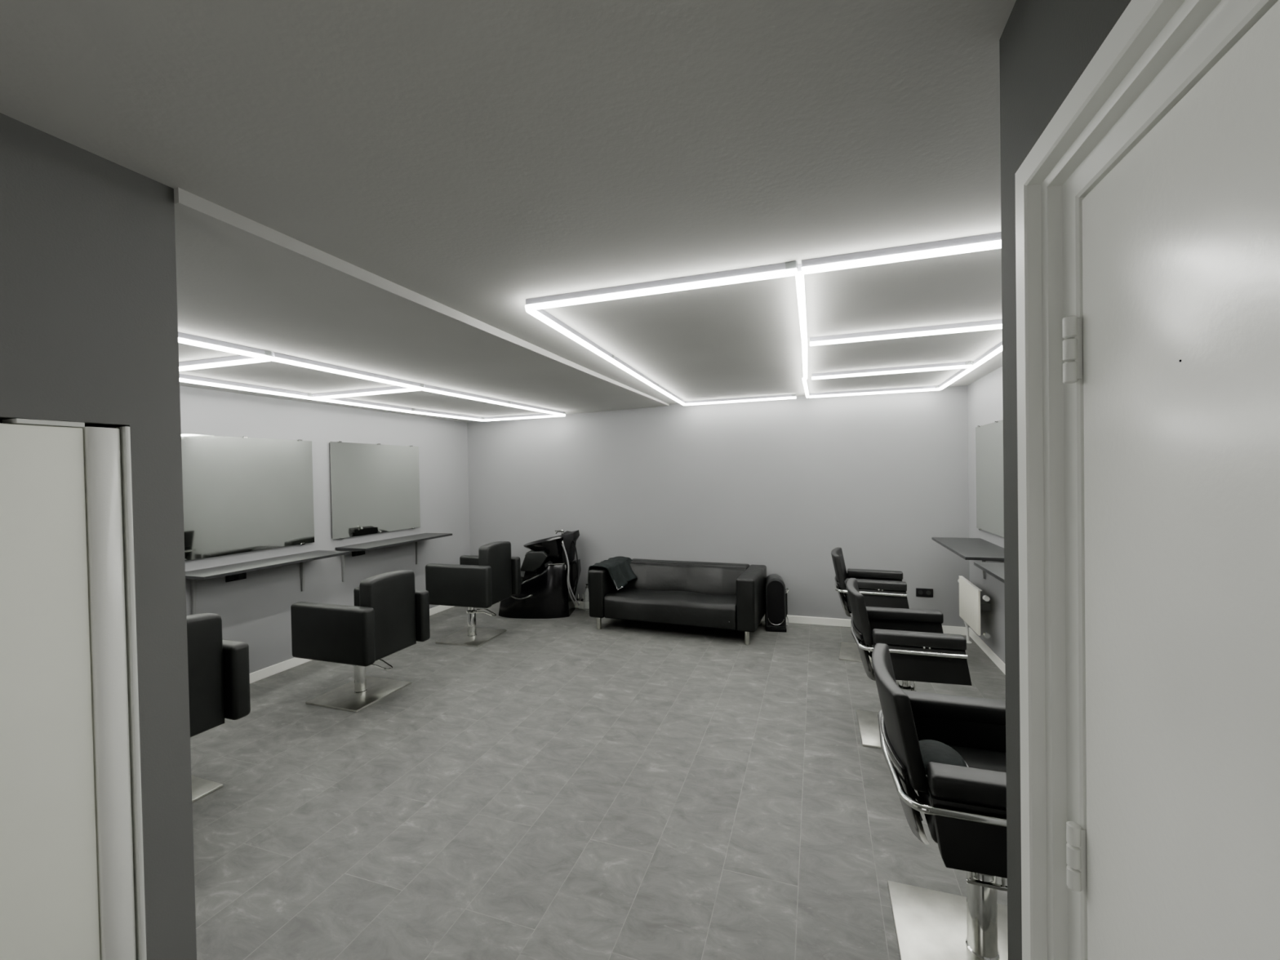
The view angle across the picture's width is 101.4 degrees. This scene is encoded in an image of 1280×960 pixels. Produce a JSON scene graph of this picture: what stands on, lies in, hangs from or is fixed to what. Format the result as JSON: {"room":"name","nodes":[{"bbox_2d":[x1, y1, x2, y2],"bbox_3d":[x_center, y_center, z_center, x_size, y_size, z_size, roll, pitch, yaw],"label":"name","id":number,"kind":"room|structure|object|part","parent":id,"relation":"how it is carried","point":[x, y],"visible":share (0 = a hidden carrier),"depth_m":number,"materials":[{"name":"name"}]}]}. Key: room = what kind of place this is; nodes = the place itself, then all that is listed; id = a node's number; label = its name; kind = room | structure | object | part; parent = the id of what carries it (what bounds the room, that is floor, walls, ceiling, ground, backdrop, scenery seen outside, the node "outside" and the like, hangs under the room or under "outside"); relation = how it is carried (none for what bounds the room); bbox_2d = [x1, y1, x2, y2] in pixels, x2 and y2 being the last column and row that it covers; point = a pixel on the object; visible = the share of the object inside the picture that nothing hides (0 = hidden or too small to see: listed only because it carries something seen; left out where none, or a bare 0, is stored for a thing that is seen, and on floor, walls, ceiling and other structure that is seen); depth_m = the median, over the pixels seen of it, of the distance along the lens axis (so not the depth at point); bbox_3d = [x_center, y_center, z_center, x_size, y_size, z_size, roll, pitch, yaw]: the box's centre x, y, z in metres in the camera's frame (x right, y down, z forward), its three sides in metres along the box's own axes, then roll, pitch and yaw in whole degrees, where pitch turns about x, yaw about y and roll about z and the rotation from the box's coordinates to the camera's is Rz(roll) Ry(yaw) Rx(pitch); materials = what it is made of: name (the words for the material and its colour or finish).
{"room":"salon","nodes":[
{"label":"salon","id":0,"kind":"room"},
{"bbox_2d":[0,112,196,959],"bbox_3d":[-1.699,0.400,0.167,0.120,2.498,2.656,-1,1,19],"label":"wall","id":1,"kind":"structure","parent":0,"point":[89,317],"depth_m":1.30,"materials":[{"name":"paint"}]},
{"bbox_2d":[0,417,146,959],"bbox_3d":[-1.467,0.755,0.814,0.116,1.762,1.076,-1,1,19],"label":"door","id":2,"kind":"structure","parent":1,"relation":"in","point":[72,880],"depth_m":1.19,"materials":[{"name":"beige paint"}]},
{"bbox_3d":[-1.496,0.756,0.824,0.055,1.762,1.076,-1,1,19],"label":"panel","id":3,"kind":"part","parent":2,"relation":"part of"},
{"bbox_2d":[179,385,470,673],"bbox_3d":[-3.062,0.367,4.575,0.120,2.498,5.064,-1,1,19],"label":"wall","id":4,"kind":"structure","parent":0,"point":[255,610],"depth_m":4.79,"materials":[{"name":"paint"}]},
{"bbox_2d":[225,572,246,582],"bbox_3d":[-3.151,0.756,4.087,0.014,0.055,0.150,-1,1,19],"label":"wall socket","id":5,"kind":"object","parent":4,"relation":"attached to","point":[242,575],"visible":0.88,"depth_m":4.08,"materials":[{"name":"black plastic"}]},
{"bbox_2d":[228,575,235,580],"bbox_3d":[-3.157,0.757,4.052,0.002,0.042,0.042,-1,1,19],"label":"outlet","id":6,"kind":"object","parent":5,"relation":"attached to","point":[230,577],"depth_m":4.05,"materials":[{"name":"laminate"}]},
{"bbox_2d":[238,573,244,578],"bbox_3d":[-3.135,0.756,4.119,0.002,0.042,0.042,-1,1,19],"label":"outlet","id":7,"kind":"object","parent":5,"relation":"attached to","point":[241,575],"depth_m":4.12,"materials":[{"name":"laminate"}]},
{"bbox_2d":[181,433,314,560],"bbox_3d":[-3.127,0.116,4.159,0.030,0.924,1.156,-1,1,19],"label":"wall mirror","id":8,"kind":"object","parent":4,"relation":"attached to","point":[243,494],"visible":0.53,"depth_m":4.14,"materials":[{"name":"silver glass"}]},
{"bbox_2d":[185,550,349,614],"bbox_3d":[-2.938,0.818,4.159,0.370,0.340,1.171,-1,1,19],"label":"wall shelf","id":9,"kind":"object","parent":4,"relation":"attached to","point":[251,566],"visible":0.86,"depth_m":4.00,"materials":[{"name":"laminate"}]},
{"bbox_2d":[249,604,453,683],"bbox_3d":[-2.975,1.575,4.576,0.012,0.079,4.811,-1,1,19],"label":"baseboard","id":10,"kind":"structure","parent":4,"relation":"attached to","point":[255,676],"depth_m":4.43,"materials":[{"name":"paint"}]},
{"bbox_2d":[351,551,364,556],"bbox_3d":[-2.782,0.719,5.181,0.014,0.055,0.150,-1,1,19],"label":"wall socket","id":11,"kind":"object","parent":4,"relation":"attached to","point":[355,553],"visible":0.74,"depth_m":5.17,"materials":[{"name":"black plastic"}]},
{"bbox_2d":[328,440,420,539],"bbox_3d":[-2.700,0.088,5.424,0.030,0.930,1.143,-1,1,19],"label":"wall mirror","id":12,"kind":"object","parent":4,"relation":"attached to","point":[375,488],"visible":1,"depth_m":5.34,"materials":[{"name":"silver glass"}]},
{"bbox_2d":[335,533,452,582],"bbox_3d":[-2.501,0.792,5.453,0.370,0.340,1.212,-1,1,19],"label":"wall shelf","id":13,"kind":"object","parent":4,"relation":"attached to","point":[376,544],"visible":0.97,"depth_m":5.26,"materials":[{"name":"laminate"}]},
{"bbox_2d":[173,187,669,422],"bbox_3d":[-1.771,-0.803,4.180,2.850,0.195,4.944,-1,1,19],"label":"ceiling","id":14,"kind":"structure","parent":0,"point":[241,280],"depth_m":2.64,"materials":[{"name":"paint"}]},
{"bbox_2d":[178,355,271,371],"bbox_3d":[-2.550,-0.672,3.041,0.991,0.046,0.032,-2,0,14],"label":"tube","id":15,"kind":"object","parent":14,"relation":"attached to","point":[239,359],"visible":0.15,"depth_m":3.00,"materials":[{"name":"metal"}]},
{"bbox_2d":[177,332,273,359],"bbox_3d":[-2.242,-0.679,2.387,0.031,0.046,1.122,-1,1,20],"label":"tube","id":16,"kind":"object","parent":14,"relation":"attached to","point":[184,338],"visible":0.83,"depth_m":2.67,"materials":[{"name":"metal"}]},
{"bbox_2d":[179,373,312,399],"bbox_3d":[-2.847,-0.667,3.748,0.032,0.046,1.092,-1,1,18],"label":"tube","id":17,"kind":"object","parent":14,"relation":"attached to","point":[183,378],"visible":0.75,"depth_m":3.74,"materials":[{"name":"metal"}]},
{"bbox_2d":[271,352,424,390],"bbox_3d":[-1.863,-0.703,3.483,0.031,0.047,1.182,-1,1,18],"label":"tube","id":18,"kind":"object","parent":14,"relation":"attached to","point":[279,357],"visible":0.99,"depth_m":3.34,"materials":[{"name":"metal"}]},
{"bbox_2d":[311,394,415,413],"bbox_3d":[-2.489,-0.691,4.809,0.032,0.046,1.132,-1,1,19],"label":"tube","id":19,"kind":"object","parent":14,"relation":"attached to","point":[338,400],"visible":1,"depth_m":4.79,"materials":[{"name":"plastic"}]},
{"bbox_2d":[313,386,419,399],"bbox_3d":[-2.173,-0.697,4.157,0.990,0.046,0.031,-2,0,14],"label":"tube","id":20,"kind":"object","parent":14,"relation":"attached to","point":[394,388],"visible":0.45,"depth_m":4.15,"materials":[{"name":"plastic"}]},
{"bbox_2d":[414,408,484,421],"bbox_3d":[-2.099,-0.718,5.838,0.032,0.046,1.055,-1,1,23],"label":"tube","id":21,"kind":"object","parent":14,"relation":"attached to","point":[417,411],"visible":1,"depth_m":5.77,"materials":[{"name":"plastic"}]},
{"bbox_2d":[422,384,511,406],"bbox_3d":[-1.473,-0.730,4.587,0.032,0.046,1.143,-1,1,20],"label":"tube","id":22,"kind":"object","parent":14,"relation":"attached to","point":[427,388],"visible":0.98,"depth_m":4.49,"materials":[{"name":"plastic"}]},
{"bbox_2d":[484,413,562,421],"bbox_3d":[-1.379,-0.752,6.236,1.015,0.046,0.031,-2,1,10],"label":"tube","id":23,"kind":"object","parent":14,"relation":"attached to","point":[545,415],"visible":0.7,"depth_m":6.23,"materials":[{"name":"plastic"}]},
{"bbox_2d":[510,401,565,416],"bbox_3d":[-1.078,-0.758,5.630,0.032,0.046,1.073,-1,1,21],"label":"tube","id":24,"kind":"object","parent":14,"relation":"attached to","point":[517,405],"visible":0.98,"depth_m":5.56,"materials":[{"name":"plastic"}]},
{"bbox_2d":[0,0,1016,404],"bbox_3d":[0.592,-0.865,1.979,3.113,0.100,7.600,-1,1,19],"label":"ceiling","id":25,"kind":"structure","parent":0,"point":[478,159],"depth_m":1.23,"materials":[{"name":"paint"}]},
{"bbox_2d":[525,309,614,362],"bbox_3d":[-0.340,-0.787,2.905,0.032,0.046,1.152,-1,1,16],"label":"tube","id":26,"kind":"object","parent":25,"relation":"attached to","point":[542,315],"visible":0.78,"depth_m":2.77,"materials":[{"name":"plastic"}]},
{"bbox_2d":[611,356,658,389],"bbox_3d":[-0.015,-0.808,4.032,0.032,0.046,1.178,-1,1,16],"label":"tube","id":27,"kind":"object","parent":25,"relation":"attached to","point":[618,362],"visible":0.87,"depth_m":3.91,"materials":[{"name":"plastic"}]},
{"bbox_2d":[524,261,798,311],"bbox_3d":[0.044,-0.784,2.140,1.152,0.046,0.031,-1,1,19],"label":"tube","id":28,"kind":"object","parent":25,"relation":"attached to","point":[787,268],"visible":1,"depth_m":2.11,"materials":[{"name":"plastic"}]},
{"bbox_2d":[656,384,685,405],"bbox_3d":[0.318,-0.830,5.175,0.032,0.046,1.188,-1,1,16],"label":"tube","id":29,"kind":"object","parent":25,"relation":"attached to","point":[661,389],"visible":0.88,"depth_m":5.09,"materials":[{"name":"plastic"}]},
{"bbox_2d":[685,393,796,405],"bbox_3d":[1.048,-0.848,5.544,1.167,0.046,0.032,-1,1,20],"label":"tube","id":30,"kind":"object","parent":25,"relation":"attached to","point":[784,396],"visible":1,"depth_m":5.52,"materials":[{"name":"plastic"}]},
{"bbox_2d":[795,264,807,346],"bbox_3d":[0.787,-0.803,2.534,0.032,0.046,1.171,-1,1,18],"label":"tube","id":31,"kind":"object","parent":25,"relation":"attached to","point":[799,277],"visible":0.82,"depth_m":2.31,"materials":[{"name":"plastic"}]},
{"bbox_2d":[801,344,807,379],"bbox_3d":[1.158,-0.825,3.673,0.033,0.046,1.207,-1,1,18],"label":"tube","id":32,"kind":"object","parent":25,"relation":"attached to","point":[804,348],"visible":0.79,"depth_m":3.52,"materials":[{"name":"plastic"}]},
{"bbox_2d":[802,374,808,397],"bbox_3d":[1.518,-0.847,4.788,0.033,0.046,1.122,-1,1,19],"label":"tube","id":33,"kind":"object","parent":25,"relation":"attached to","point":[805,383],"visible":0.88,"depth_m":4.64,"materials":[{"name":"plastic"}]},
{"bbox_2d":[808,385,939,398],"bbox_3d":[2.280,-0.865,5.138,1.182,0.046,0.031,-1,1,18],"label":"tube","id":34,"kind":"object","parent":25,"relation":"attached to","point":[932,388],"visible":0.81,"depth_m":5.12,"materials":[{"name":"plastic"}]},
{"bbox_2d":[811,360,972,379],"bbox_3d":[1.918,-0.844,4.049,1.122,0.046,0.032,-1,1,20],"label":"tube","id":35,"kind":"object","parent":25,"relation":"attached to","point":[959,365],"visible":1,"depth_m":4.03,"materials":[{"name":"plastic"}]},
{"bbox_2d":[801,231,1001,274],"bbox_3d":[1.141,-0.800,1.770,1.137,0.046,0.031,-1,1,19],"label":"tube","id":36,"kind":"object","parent":25,"relation":"attached to","point":[989,241],"visible":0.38,"depth_m":1.83,"materials":[{"name":"plastic"}]},
{"bbox_2d":[809,319,1002,346],"bbox_3d":[1.532,-0.822,2.906,1.122,0.046,0.031,-1,1,19],"label":"tube","id":37,"kind":"object","parent":25,"relation":"attached to","point":[989,324],"visible":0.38,"depth_m":2.91,"materials":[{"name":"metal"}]},
{"bbox_2d":[938,360,977,390],"bbox_3d":[2.647,-0.862,4.387,0.031,0.046,1.152,-1,1,19],"label":"tube","id":38,"kind":"object","parent":25,"relation":"attached to","point":[963,371],"visible":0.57,"depth_m":4.33,"materials":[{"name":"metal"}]},
{"bbox_2d":[973,341,1002,366],"bbox_3d":[2.269,-0.840,3.274,0.032,0.046,1.182,-1,1,19],"label":"tube","id":39,"kind":"object","parent":25,"relation":"attached to","point":[997,348],"visible":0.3,"depth_m":3.50,"materials":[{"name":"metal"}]},
{"bbox_2d":[190,602,1007,959],"bbox_3d":[-0.694,1.651,2.462,5.925,0.100,7.600,-1,1,19],"label":"floor","id":40,"kind":"structure","parent":0,"point":[566,788],"depth_m":2.57,"materials":[{"name":"tile"}]},
{"bbox_2d":[186,613,250,802],"bbox_3d":[-2.482,1.154,2.591,0.695,0.955,0.630,-1,1,20],"label":"chair","id":41,"kind":"object","parent":40,"relation":"on","point":[219,673],"visible":0.13,"depth_m":2.65,"materials":[{"name":"black leather"}]},
{"bbox_3d":[-2.257,0.966,2.506,0.110,0.585,0.436,-1,1,20],"label":"backrest","id":42,"kind":"part","parent":41,"relation":"part of","materials":[{"name":"leather"}]},
{"bbox_3d":[-2.518,1.625,2.613,0.478,0.014,0.516,-1,1,20],"label":"plate","id":43,"kind":"part","parent":41,"relation":"part of","materials":[{"name":"metal"}]},
{"bbox_3d":[-2.393,1.052,2.842,0.695,0.390,0.093,-1,1,20],"label":"armrest","id":44,"kind":"part","parent":41,"relation":"part of","materials":[{"name":"leather"}]},
{"bbox_2d":[290,569,430,711],"bbox_3d":[-2.068,1.147,3.924,0.695,0.920,0.630,-1,1,19],"label":"chair","id":45,"kind":"object","parent":40,"relation":"on","point":[388,616],"visible":1,"depth_m":3.71,"materials":[{"name":"black leather"}]},
{"bbox_3d":[-2.156,1.072,3.669,0.695,0.390,0.093,-1,1,19],"label":"armrest","id":46,"kind":"part","parent":45,"relation":"part of","materials":[{"name":"leather"}]},
{"bbox_3d":[-2.105,1.600,3.946,0.478,0.014,0.516,-1,1,19],"label":"plate","id":47,"kind":"part","parent":45,"relation":"part of","materials":[{"name":"metal"}]},
{"bbox_3d":[-1.842,0.976,3.845,0.110,0.585,0.436,-1,1,19],"label":"backrest","id":48,"kind":"part","parent":45,"relation":"part of","materials":[{"name":"leather"}]},
{"bbox_3d":[-1.984,1.062,4.178,0.695,0.390,0.093,-1,1,19],"label":"armrest","id":49,"kind":"part","parent":45,"relation":"part of","materials":[{"name":"leather"}]},
{"bbox_2d":[425,541,520,647],"bbox_3d":[-1.655,1.101,5.258,0.695,0.960,0.630,-1,1,17],"label":"chair","id":50,"kind":"object","parent":40,"relation":"on","point":[490,577],"visible":0.98,"depth_m":5.03,"materials":[{"name":"black leather"}]},
{"bbox_3d":[-1.735,1.006,5.000,0.695,0.390,0.093,-1,1,17],"label":"armrest","id":51,"kind":"part","parent":50,"relation":"part of","materials":[{"name":"leather"}]},
{"bbox_3d":[-1.692,1.575,5.278,0.478,0.014,0.516,-1,1,17],"label":"plate","id":52,"kind":"part","parent":50,"relation":"part of","materials":[{"name":"metal"}]},
{"bbox_3d":[-1.579,0.997,5.514,0.695,0.390,0.093,-1,1,17],"label":"armrest","id":53,"kind":"part","parent":50,"relation":"part of","materials":[{"name":"leather"}]},
{"bbox_3d":[-1.427,0.911,5.185,0.110,0.585,0.436,-1,1,17],"label":"backrest","id":54,"kind":"part","parent":50,"relation":"part of","materials":[{"name":"leather"}]},
{"bbox_2d":[498,528,581,618],"bbox_3d":[-1.159,1.065,6.149,0.961,0.991,0.570,-1,1,5],"label":"shampoo chair","id":55,"kind":"object","parent":40,"relation":"on","point":[546,593],"visible":0.94,"depth_m":5.92,"materials":[{"name":"black leather"}]},
{"bbox_3d":[-1.357,1.139,6.167,0.440,0.160,0.400,-1,1,5],"label":"seat","id":56,"kind":"part","parent":55,"relation":"part of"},
{"bbox_3d":[-1.192,0.916,5.899,0.320,0.227,0.070,-1,1,5],"label":"armrest","id":57,"kind":"part","parent":55,"relation":"part of","materials":[{"name":"leather"}]},
{"bbox_3d":[-1.231,0.954,6.154,0.140,0.255,0.370,-1,1,5],"label":"backrest","id":58,"kind":"part","parent":55,"relation":"part of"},
{"bbox_2d":[523,534,563,562],"bbox_3d":[-1.089,0.800,6.140,0.520,0.307,0.506,-1,1,3],"label":"basin","id":59,"kind":"object","parent":55,"relation":"in","point":[551,548],"depth_m":5.92,"materials":[{"name":"black ceramic"}]},
{"bbox_2d":[555,528,564,533],"bbox_3d":[-0.924,0.597,6.020,0.110,0.061,0.046,-1,1,-7],"label":"mixer tap","id":60,"kind":"object","parent":55,"relation":"on","point":[557,531],"depth_m":6.01,"materials":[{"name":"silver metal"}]},
{"bbox_2d":[583,583,589,612],"bbox_3d":[-0.623,1.388,6.191,0.084,0.324,0.084,-1,1,19],"label":"spray bottle","id":61,"kind":"object","parent":40,"relation":"on","point":[586,602],"visible":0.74,"depth_m":6.16,"materials":[{"name":"white plastic"}]},
{"bbox_2d":[588,558,766,644],"bbox_3d":[0.406,1.227,5.499,1.712,0.626,0.813,-1,1,22],"label":"sofa","id":62,"kind":"object","parent":40,"relation":"on","point":[716,595],"visible":0.94,"depth_m":5.34,"materials":[{"name":"black leather"}]},
{"bbox_3d":[-0.429,1.492,5.477,0.046,0.128,0.045,-1,1,22],"label":"leg","id":63,"kind":"part","parent":62,"relation":"part of","materials":[{"name":"metal"}]},
{"bbox_3d":[-0.310,1.174,5.784,0.172,0.492,0.810,-1,1,22],"label":"armrest","id":64,"kind":"part","parent":62,"relation":"part of","materials":[{"name":"black leather"}]},
{"bbox_2d":[587,556,636,590],"bbox_3d":[-0.246,1.052,5.711,0.409,0.349,0.609,-1,1,22],"label":"jacket","id":65,"kind":"object","parent":62,"relation":"on","point":[620,570],"visible":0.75,"depth_m":5.61,"materials":[{"name":"grey fabric"}]},
{"bbox_2d":[604,586,736,629],"bbox_3d":[0.372,1.280,5.412,1.358,0.225,0.612,-1,1,22],"label":"seat cushion","id":66,"kind":"object","parent":62,"relation":"on","point":[681,606],"depth_m":5.19,"materials":[{"name":"black leather"}]},
{"bbox_3d":[0.375,1.357,5.417,1.362,0.101,0.603,-1,1,22],"label":"seat","id":67,"kind":"part","parent":62,"relation":"part of","materials":[{"name":"black leather"}]},
{"bbox_2d":[623,562,746,595],"bbox_3d":[0.452,1.058,5.620,1.356,0.270,0.179,-1,1,22],"label":"cushion","id":68,"kind":"object","parent":62,"relation":"on","point":[704,579],"depth_m":5.58,"materials":[{"name":"black leather"}]},
{"bbox_3d":[0.519,1.156,5.788,1.364,0.496,0.190,-1,1,22],"label":"frame","id":69,"kind":"part","parent":62,"relation":"part of","materials":[{"name":"black leather"}]},
{"bbox_3d":[1.004,1.473,4.908,0.046,0.128,0.045,-1,1,22],"label":"leg","id":70,"kind":"part","parent":62,"relation":"part of","materials":[{"name":"metal"}]},
{"bbox_3d":[1.121,1.155,5.215,0.172,0.492,0.810,-1,1,22],"label":"armrest","id":71,"kind":"part","parent":62,"relation":"part of","materials":[{"name":"black leather"}]},
{"bbox_2d":[764,573,788,631],"bbox_3d":[1.403,1.254,5.370,0.232,0.540,0.240,-1,1,11],"label":"heater","id":72,"kind":"object","parent":40,"relation":"on","point":[775,593],"visible":0.99,"depth_m":5.27,"materials":[{"name":"plastic"}]},
{"bbox_2d":[767,580,784,626],"bbox_3d":[1.365,1.238,5.266,0.164,0.455,0.006,-1,1,11],"label":"grille","id":73,"kind":"object","parent":72,"relation":"attached to","point":[775,594],"depth_m":5.26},
{"bbox_2d":[831,546,909,663],"bbox_3d":[1.999,1.077,4.573,0.609,0.893,0.613,-1,1,23],"label":"chair","id":74,"kind":"object","parent":40,"relation":"on","point":[878,588],"visible":0.74,"depth_m":4.42,"materials":[{"name":"black leather"}]},
{"bbox_3d":[1.773,0.779,4.664,0.130,0.293,0.504,-1,1,23],"label":"backrest","id":75,"kind":"part","parent":74,"relation":"part of","materials":[{"name":"black leather"}]},
{"bbox_3d":[2.025,1.516,4.571,0.520,0.014,0.465,-1,1,23],"label":"plate","id":76,"kind":"part","parent":74,"relation":"part of","materials":[{"name":"metal"}]},
{"bbox_3d":[1.995,0.922,4.572,0.558,0.023,0.613,-1,1,23],"label":"chrome rail","id":77,"kind":"part","parent":74,"relation":"part of","materials":[{"name":"metal"}]},
{"bbox_3d":[2.154,0.990,4.779,0.485,0.195,0.054,-1,1,23],"label":"panel","id":78,"kind":"part","parent":74,"relation":"part of","materials":[{"name":"leather"}]},
{"bbox_3d":[2.136,0.857,4.772,0.462,0.068,0.088,-1,1,23],"label":"armrest","id":79,"kind":"part","parent":74,"relation":"part of","materials":[{"name":"leather"}]},
{"bbox_3d":[1.946,0.866,4.329,0.462,0.068,0.088,-1,1,23],"label":"armrest","id":80,"kind":"part","parent":74,"relation":"part of","materials":[{"name":"leather"}]},
{"bbox_3d":[1.955,1.000,4.316,0.485,0.195,0.054,-1,1,23],"label":"panel","id":81,"kind":"part","parent":74,"relation":"part of","materials":[{"name":"leather"}]},
{"bbox_2d":[846,577,972,748],"bbox_3d":[1.593,1.102,3.199,0.609,0.893,0.653,-1,1,18],"label":"chair","id":82,"kind":"object","parent":40,"relation":"on","point":[920,651],"visible":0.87,"depth_m":2.97,"materials":[{"name":"black leather"}]},
{"bbox_3d":[1.360,0.805,3.270,0.130,0.293,0.504,-1,1,18],"label":"backrest","id":83,"kind":"part","parent":82,"relation":"part of","materials":[{"name":"leather"}]},
{"bbox_3d":[1.620,1.541,3.199,0.520,0.014,0.465,-1,1,18],"label":"plate","id":84,"kind":"part","parent":82,"relation":"part of","materials":[{"name":"metal"}]},
{"bbox_3d":[1.718,0.882,3.429,0.462,0.068,0.088,-1,1,18],"label":"armrest","id":85,"kind":"part","parent":82,"relation":"part of","materials":[{"name":"leather"}]},
{"bbox_3d":[1.735,1.015,3.437,0.485,0.195,0.054,-1,1,18],"label":"panel","id":86,"kind":"part","parent":82,"relation":"part of","materials":[{"name":"leather"}]},
{"bbox_3d":[1.589,0.948,3.198,0.558,0.023,0.653,-1,1,18],"label":"chrome rail","id":87,"kind":"part","parent":82,"relation":"part of","materials":[{"name":"metal"}]},
{"bbox_3d":[1.556,0.892,2.933,0.462,0.068,0.088,-1,1,18],"label":"armrest","id":88,"kind":"part","parent":82,"relation":"part of","materials":[{"name":"leather"}]},
{"bbox_3d":[1.566,1.025,2.920,0.485,0.195,0.054,-1,1,18],"label":"panel","id":89,"kind":"part","parent":82,"relation":"part of","materials":[{"name":"leather"}]},
{"bbox_2d":[871,643,1008,959],"bbox_3d":[1.111,1.108,1.742,0.609,0.938,0.673,-1,1,19],"label":"chair","id":90,"kind":"object","parent":40,"relation":"on","point":[964,808],"visible":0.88,"depth_m":1.71,"materials":[{"name":"black leather"}]},
{"bbox_3d":[0.878,0.788,1.814,0.130,0.293,0.504,-1,1,19],"label":"backrest","id":91,"kind":"part","parent":90,"relation":"part of","materials":[{"name":"leather"}]},
{"bbox_3d":[1.107,0.931,1.740,0.558,0.023,0.673,-1,1,19],"label":"chrome rail","id":92,"kind":"part","parent":90,"relation":"part of","materials":[{"name":"metal"}]},
{"bbox_2d":[919,739,968,775],"bbox_3d":[1.008,0.956,1.774,0.181,0.092,0.263,-1,1,19],"label":"seat cushion","id":93,"kind":"object","parent":90,"relation":"on","point":[932,751],"visible":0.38,"depth_m":1.75,"materials":[{"name":"grey leather"}]},
{"bbox_3d":[1.138,1.569,1.742,0.520,0.014,0.465,-1,1,19],"label":"plate","id":94,"kind":"part","parent":90,"relation":"part of","materials":[{"name":"metal"}]},
{"bbox_3d":[1.241,0.865,1.979,0.462,0.068,0.088,-1,1,19],"label":"armrest","id":95,"kind":"part","parent":90,"relation":"part of","materials":[{"name":"leather"}]},
{"bbox_3d":[1.258,0.998,1.988,0.485,0.195,0.054,-1,1,19],"label":"panel","id":96,"kind":"part","parent":90,"relation":"part of","materials":[{"name":"leather"}]},
{"bbox_3d":[1.166,1.041,1.722,0.460,0.080,0.506,-1,1,19],"label":"seat","id":97,"kind":"part","parent":90,"relation":"part of","materials":[{"name":"black leather"}]},
{"bbox_3d":[1.068,0.875,1.466,0.462,0.068,0.088,-1,1,19],"label":"armrest","id":98,"kind":"part","parent":90,"relation":"part of","materials":[{"name":"leather"}]},
{"bbox_3d":[1.078,1.009,1.454,0.485,0.195,0.054,-1,1,19],"label":"panel","id":99,"kind":"part","parent":90,"relation":"part of","materials":[{"name":"leather"}]},
{"bbox_2d":[466,385,969,627],"bbox_3d":[0.478,0.283,5.988,5.685,2.498,0.120,-1,1,19],"label":"wall","id":100,"kind":"structure","parent":0,"point":[781,485],"depth_m":5.66,"materials":[{"name":"paint"}]},
{"bbox_2d":[576,593,583,608],"bbox_3d":[-0.703,1.455,6.294,0.088,0.179,0.098,-1,1,19],"label":"valves","id":101,"kind":"object","parent":100,"relation":"attached to","point":[578,598],"visible":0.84,"depth_m":6.27,"materials":[{"name":"silver metal"}]},
{"bbox_2d":[498,600,966,635],"bbox_3d":[0.479,1.494,5.941,5.660,0.079,0.012,-1,1,19],"label":"baseboard","id":102,"kind":"structure","parent":100,"relation":"attached to","point":[792,619],"depth_m":5.44,"materials":[{"name":"paint"}]},
{"bbox_2d":[915,587,933,597],"bbox_3d":[2.798,1.108,5.150,0.150,0.082,0.014,-1,1,19],"label":"wall socket","id":103,"kind":"object","parent":100,"relation":"attached to","point":[919,592],"visible":1,"depth_m":5.15,"materials":[{"name":"black plastic"}]},
{"bbox_2d":[967,366,1004,662],"bbox_3d":[2.468,0.288,2.809,0.120,2.498,4.870,-1,1,19],"label":"wall","id":104,"kind":"structure","parent":0,"point":[984,395],"depth_m":4.51,"materials":[{"name":"paint"}]},
{"bbox_2d":[931,537,1004,578],"bbox_3d":[2.677,0.702,4.200,0.385,0.340,1.147,-1,1,19],"label":"wall shelf","id":105,"kind":"object","parent":104,"relation":"attached to","point":[968,548],"visible":0.73,"depth_m":4.11,"materials":[{"name":"laminate"}]},
{"bbox_2d":[957,575,990,643],"bbox_3d":[2.936,1.201,4.557,0.137,0.609,0.718,-1,1,19],"label":"radiator","id":106,"kind":"object","parent":104,"relation":"attached to","point":[971,606],"visible":0.98,"depth_m":4.50,"materials":[{"name":"metal"}]},
{"bbox_3d":[2.884,1.090,4.590,0.018,0.368,0.612,-1,1,19],"label":"panel","id":107,"kind":"part","parent":106,"relation":"part of","materials":[{"name":"metal"}]},
{"bbox_2d":[959,575,982,591],"bbox_3d":[2.886,0.902,4.585,0.031,0.009,0.616,-1,1,19],"label":"grille","id":108,"kind":"object","parent":106,"relation":"attached to","point":[964,580],"depth_m":4.57,"materials":[{"name":"metal"}]},
{"bbox_2d":[968,626,1004,674],"bbox_3d":[2.430,1.498,2.852,0.012,0.079,4.617,-1,1,19],"label":"baseboard","id":109,"kind":"structure","parent":104,"relation":"attached to","point":[996,660],"depth_m":4.47,"materials":[{"name":"paint"}]},
{"bbox_2d":[973,561,1004,582],"bbox_3d":[2.245,0.727,2.919,0.385,0.340,1.140,-1,1,19],"label":"wall shelf","id":110,"kind":"object","parent":104,"relation":"attached to","point":[996,570],"visible":0.17,"depth_m":3.28,"materials":[{"name":"laminate"}]},
{"bbox_2d":[975,419,1004,537],"bbox_3d":[2.837,-0.011,4.149,0.030,0.917,1.155,-1,1,19],"label":"wall mirror","id":111,"kind":"object","parent":104,"relation":"attached to","point":[989,437],"visible":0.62,"depth_m":4.31,"materials":[{"name":"silver glass"}]},
{"bbox_2d":[999,0,1131,959],"bbox_3d":[0.316,0.371,-0.411,0.200,2.498,2.850,-1,1,19],"label":"wall","id":112,"kind":"structure","parent":0,"point":[1046,46],"depth_m":0.90,"materials":[{"name":"paint"}]},
{"bbox_2d":[1014,0,1279,959],"bbox_3d":[0.499,0.557,0.316,0.103,2.100,1.138,-1,1,19],"label":"door","id":113,"kind":"structure","parent":112,"relation":"in","point":[1148,204],"depth_m":0.59,"materials":[{"name":"white paint"}]}
]}

